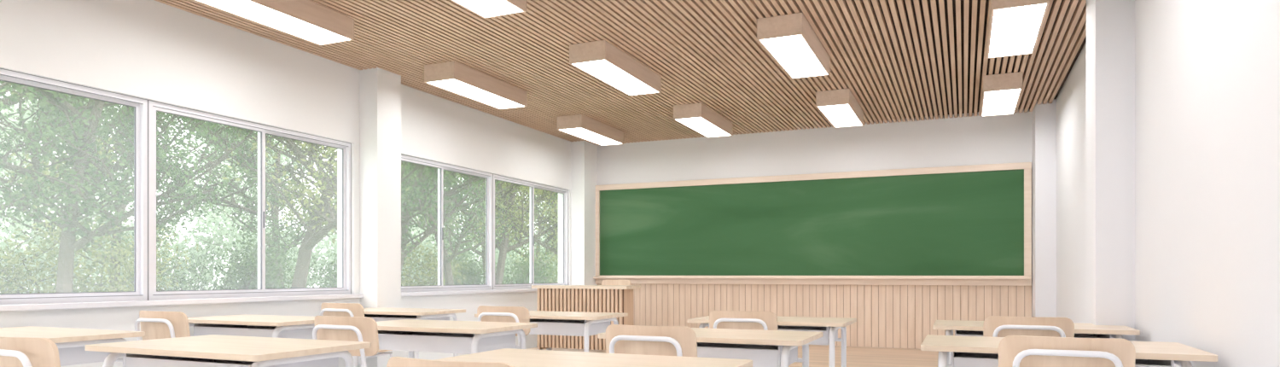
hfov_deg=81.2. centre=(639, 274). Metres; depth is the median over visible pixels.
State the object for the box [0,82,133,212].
tree
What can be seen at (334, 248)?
shrub
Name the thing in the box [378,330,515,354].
tray
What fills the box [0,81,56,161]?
tree
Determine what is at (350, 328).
chair
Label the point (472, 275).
shrub
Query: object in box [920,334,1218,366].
school desk
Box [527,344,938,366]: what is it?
platform
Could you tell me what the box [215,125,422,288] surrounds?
tree
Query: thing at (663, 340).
chair
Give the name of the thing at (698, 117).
ceiling light
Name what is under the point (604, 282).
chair
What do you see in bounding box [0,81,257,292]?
tree
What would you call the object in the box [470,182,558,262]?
tree
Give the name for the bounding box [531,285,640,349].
desk
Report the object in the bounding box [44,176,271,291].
shrub
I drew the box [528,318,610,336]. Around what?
tray
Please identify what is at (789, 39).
ceiling light
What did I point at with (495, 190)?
tree
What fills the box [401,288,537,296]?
sill
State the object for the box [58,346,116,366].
tray
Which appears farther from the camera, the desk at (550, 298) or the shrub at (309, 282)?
the shrub at (309, 282)
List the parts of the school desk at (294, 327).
leg frame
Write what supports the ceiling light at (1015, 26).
attached to the ceiling
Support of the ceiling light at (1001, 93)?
attached to the ceiling
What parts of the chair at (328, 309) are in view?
backrest, leg, seat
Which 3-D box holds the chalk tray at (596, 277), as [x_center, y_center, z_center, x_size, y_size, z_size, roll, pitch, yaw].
[1.902,0.035,9.651,5.580,0.030,0.070,0,0,23]
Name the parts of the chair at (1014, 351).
frame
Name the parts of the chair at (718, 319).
frame, backrest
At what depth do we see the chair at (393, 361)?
1.86 m
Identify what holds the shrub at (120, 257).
on the ground
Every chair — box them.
[0,336,60,366]
[134,310,190,340]
[312,315,378,366]
[320,302,392,366]
[386,356,514,366]
[477,305,530,345]
[601,279,630,285]
[605,324,697,356]
[709,310,790,366]
[983,315,1074,337]
[998,335,1135,366]
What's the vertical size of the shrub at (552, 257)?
3.247 m
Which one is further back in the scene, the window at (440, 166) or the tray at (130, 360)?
the window at (440, 166)
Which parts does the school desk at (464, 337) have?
leg frame, leg frame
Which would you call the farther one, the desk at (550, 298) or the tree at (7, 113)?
the tree at (7, 113)
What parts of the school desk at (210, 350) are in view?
leg frame, leg frame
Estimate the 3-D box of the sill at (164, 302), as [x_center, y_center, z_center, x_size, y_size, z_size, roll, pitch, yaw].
[-3.324,0.193,5.123,0.080,0.035,3.790,0,0,23]
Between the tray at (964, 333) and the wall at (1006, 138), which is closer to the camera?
the tray at (964, 333)
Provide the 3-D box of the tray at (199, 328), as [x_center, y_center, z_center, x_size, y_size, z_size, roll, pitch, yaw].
[-2.631,0.387,5.188,0.800,0.126,0.420,0,0,23]
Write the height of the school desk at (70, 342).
0.750 m
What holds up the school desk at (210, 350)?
on the floor
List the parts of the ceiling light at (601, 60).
light panel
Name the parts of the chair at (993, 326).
frame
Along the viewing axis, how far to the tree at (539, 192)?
27.23 m
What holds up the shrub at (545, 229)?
on the ground
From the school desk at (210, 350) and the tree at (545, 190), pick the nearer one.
the school desk at (210, 350)
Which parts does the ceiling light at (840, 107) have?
light panel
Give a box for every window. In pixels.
[0,68,148,304]
[148,99,351,300]
[401,153,492,292]
[492,173,568,289]
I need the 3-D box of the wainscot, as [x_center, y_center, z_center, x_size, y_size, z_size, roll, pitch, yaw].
[1.948,0.512,9.719,5.600,0.775,0.020,0,0,23]
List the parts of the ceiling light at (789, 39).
light panel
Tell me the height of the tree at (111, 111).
7.230 m
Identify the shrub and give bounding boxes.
[0,116,165,293]
[0,203,198,293]
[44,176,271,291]
[118,215,314,290]
[175,203,337,289]
[306,221,436,287]
[308,244,337,287]
[328,226,468,285]
[401,215,474,285]
[442,243,547,285]
[456,221,529,284]
[471,228,558,284]
[475,248,558,284]
[507,238,558,283]
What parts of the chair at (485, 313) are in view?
frame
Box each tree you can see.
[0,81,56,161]
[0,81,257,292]
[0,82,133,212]
[0,85,201,281]
[0,85,232,287]
[0,93,44,169]
[113,116,337,288]
[162,121,325,289]
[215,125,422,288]
[268,134,424,235]
[304,160,402,252]
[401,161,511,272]
[401,162,512,285]
[401,172,457,250]
[401,173,554,284]
[430,170,558,284]
[456,190,537,259]
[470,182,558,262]
[471,188,558,255]
[523,201,557,247]
[526,190,558,238]
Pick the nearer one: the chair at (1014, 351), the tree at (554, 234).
the chair at (1014, 351)
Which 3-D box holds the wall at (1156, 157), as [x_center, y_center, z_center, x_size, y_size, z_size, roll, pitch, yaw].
[2.338,-0.475,3.073,0.400,3.050,11.900,0,0,23]
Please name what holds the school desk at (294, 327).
on the floor
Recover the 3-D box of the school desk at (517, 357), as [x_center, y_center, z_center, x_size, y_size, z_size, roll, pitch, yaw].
[-0.193,0.675,2.569,1.040,0.750,0.600,0,0,23]
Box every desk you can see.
[0,325,145,366]
[84,334,370,366]
[187,314,314,339]
[352,319,537,366]
[363,307,465,358]
[433,348,752,366]
[474,310,628,352]
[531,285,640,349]
[597,327,823,366]
[687,315,856,366]
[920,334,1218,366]
[933,320,1140,364]
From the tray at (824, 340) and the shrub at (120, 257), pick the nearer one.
the tray at (824, 340)
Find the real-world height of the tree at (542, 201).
8.646 m
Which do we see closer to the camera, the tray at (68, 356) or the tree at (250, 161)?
the tray at (68, 356)
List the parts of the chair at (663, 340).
frame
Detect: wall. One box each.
[0,0,597,366]
[597,108,1032,349]
[1032,0,1279,366]
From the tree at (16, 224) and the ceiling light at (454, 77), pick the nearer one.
the ceiling light at (454, 77)
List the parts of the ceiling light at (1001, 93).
light panel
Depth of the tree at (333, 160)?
37.76 m
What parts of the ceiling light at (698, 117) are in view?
light panel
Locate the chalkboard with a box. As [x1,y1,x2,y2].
[593,162,1031,285]
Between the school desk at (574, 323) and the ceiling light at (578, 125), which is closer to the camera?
the school desk at (574, 323)
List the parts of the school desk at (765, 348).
leg frame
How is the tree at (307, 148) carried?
on the ground
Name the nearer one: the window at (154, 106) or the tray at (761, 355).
the tray at (761, 355)
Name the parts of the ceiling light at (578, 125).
light panel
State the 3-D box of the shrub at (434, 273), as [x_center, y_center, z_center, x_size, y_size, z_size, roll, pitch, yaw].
[-5.906,0.151,19.201,2.842,2.815,4.533,0,0,29]
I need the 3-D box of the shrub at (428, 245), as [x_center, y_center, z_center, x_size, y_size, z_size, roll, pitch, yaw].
[-9.939,-1.570,32.719,5.299,6.458,7.250,0,0,-20]
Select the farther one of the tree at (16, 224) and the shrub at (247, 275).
the tree at (16, 224)
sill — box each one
[0,293,363,311]
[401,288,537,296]
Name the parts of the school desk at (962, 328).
leg frame, leg frame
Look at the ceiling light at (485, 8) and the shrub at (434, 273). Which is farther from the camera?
the shrub at (434, 273)
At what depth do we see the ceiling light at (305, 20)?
5.12 m
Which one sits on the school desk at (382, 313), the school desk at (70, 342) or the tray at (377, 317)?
the tray at (377, 317)
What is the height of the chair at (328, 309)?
0.836 m
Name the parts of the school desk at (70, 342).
leg frame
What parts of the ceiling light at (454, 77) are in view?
light panel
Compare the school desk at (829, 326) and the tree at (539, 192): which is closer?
the school desk at (829, 326)
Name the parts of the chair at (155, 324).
frame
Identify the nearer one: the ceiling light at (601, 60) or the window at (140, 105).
the window at (140, 105)
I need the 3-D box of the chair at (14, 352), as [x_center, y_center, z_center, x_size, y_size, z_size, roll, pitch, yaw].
[-2.108,0.632,2.779,0.415,0.836,0.492,0,0,23]
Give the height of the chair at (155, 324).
0.836 m
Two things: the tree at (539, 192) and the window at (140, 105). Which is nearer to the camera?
the window at (140, 105)
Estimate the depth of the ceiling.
6.31 m
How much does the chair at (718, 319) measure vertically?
0.836 m
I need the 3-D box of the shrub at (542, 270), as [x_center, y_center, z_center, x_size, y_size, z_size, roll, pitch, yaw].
[-3.927,0.197,24.748,3.471,2.726,2.374,0,0,30]
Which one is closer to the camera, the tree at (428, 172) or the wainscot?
the wainscot
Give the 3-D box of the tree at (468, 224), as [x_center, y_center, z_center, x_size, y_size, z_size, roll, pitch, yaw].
[-5.545,-2.092,17.155,4.893,7.308,5.218,0,0,-27]
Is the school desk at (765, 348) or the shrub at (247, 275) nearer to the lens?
the school desk at (765, 348)
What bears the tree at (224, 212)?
on the ground
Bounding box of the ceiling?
[154,0,1086,145]
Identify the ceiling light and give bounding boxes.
[193,0,354,45]
[424,61,527,109]
[450,0,526,18]
[557,114,623,145]
[569,40,661,95]
[673,102,732,137]
[756,12,829,79]
[815,88,863,127]
[980,71,1022,116]
[986,0,1049,58]
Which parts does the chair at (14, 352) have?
frame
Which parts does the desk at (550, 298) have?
panel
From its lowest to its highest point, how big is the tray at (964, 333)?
0.126 m
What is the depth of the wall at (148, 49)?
6.36 m
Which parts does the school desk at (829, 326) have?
leg frame, leg frame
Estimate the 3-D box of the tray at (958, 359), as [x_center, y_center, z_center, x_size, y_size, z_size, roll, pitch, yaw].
[1.799,0.387,3.264,0.800,0.126,0.420,0,0,23]
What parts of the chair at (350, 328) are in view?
frame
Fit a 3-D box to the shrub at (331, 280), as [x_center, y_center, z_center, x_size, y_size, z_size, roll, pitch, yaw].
[-6.571,0.291,17.059,2.208,2.535,3.229,0,0,-28]
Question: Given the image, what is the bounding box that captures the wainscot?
[597,283,1031,349]
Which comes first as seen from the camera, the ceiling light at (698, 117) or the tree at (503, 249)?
the ceiling light at (698, 117)
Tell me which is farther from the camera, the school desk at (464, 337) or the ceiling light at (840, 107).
the ceiling light at (840, 107)
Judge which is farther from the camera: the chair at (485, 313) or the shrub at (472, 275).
the shrub at (472, 275)
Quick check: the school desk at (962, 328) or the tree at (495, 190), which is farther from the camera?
the tree at (495, 190)
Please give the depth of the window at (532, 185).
9.70 m
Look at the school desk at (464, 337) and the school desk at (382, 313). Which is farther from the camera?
the school desk at (382, 313)
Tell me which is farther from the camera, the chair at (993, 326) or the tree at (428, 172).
the tree at (428, 172)
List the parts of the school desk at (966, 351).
leg frame, leg frame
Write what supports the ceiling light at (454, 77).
attached to the ceiling
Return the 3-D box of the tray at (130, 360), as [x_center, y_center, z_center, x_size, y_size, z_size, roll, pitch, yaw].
[-1.784,0.387,3.272,0.800,0.126,0.420,0,0,23]
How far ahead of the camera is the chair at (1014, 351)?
2.55 m
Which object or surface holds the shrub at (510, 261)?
on the ground
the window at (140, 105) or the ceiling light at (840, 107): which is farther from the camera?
the ceiling light at (840, 107)
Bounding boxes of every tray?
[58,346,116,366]
[124,353,338,366]
[193,323,314,339]
[364,314,449,321]
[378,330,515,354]
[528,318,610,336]
[593,276,1029,279]
[697,342,797,366]
[708,323,837,345]
[951,351,1174,366]
[954,330,1111,337]
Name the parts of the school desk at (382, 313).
leg frame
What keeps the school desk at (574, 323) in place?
on the floor
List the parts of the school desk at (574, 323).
leg frame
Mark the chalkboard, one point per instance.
(957, 224)
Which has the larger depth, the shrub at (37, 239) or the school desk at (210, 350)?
the shrub at (37, 239)
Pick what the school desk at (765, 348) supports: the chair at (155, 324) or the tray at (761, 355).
the tray at (761, 355)

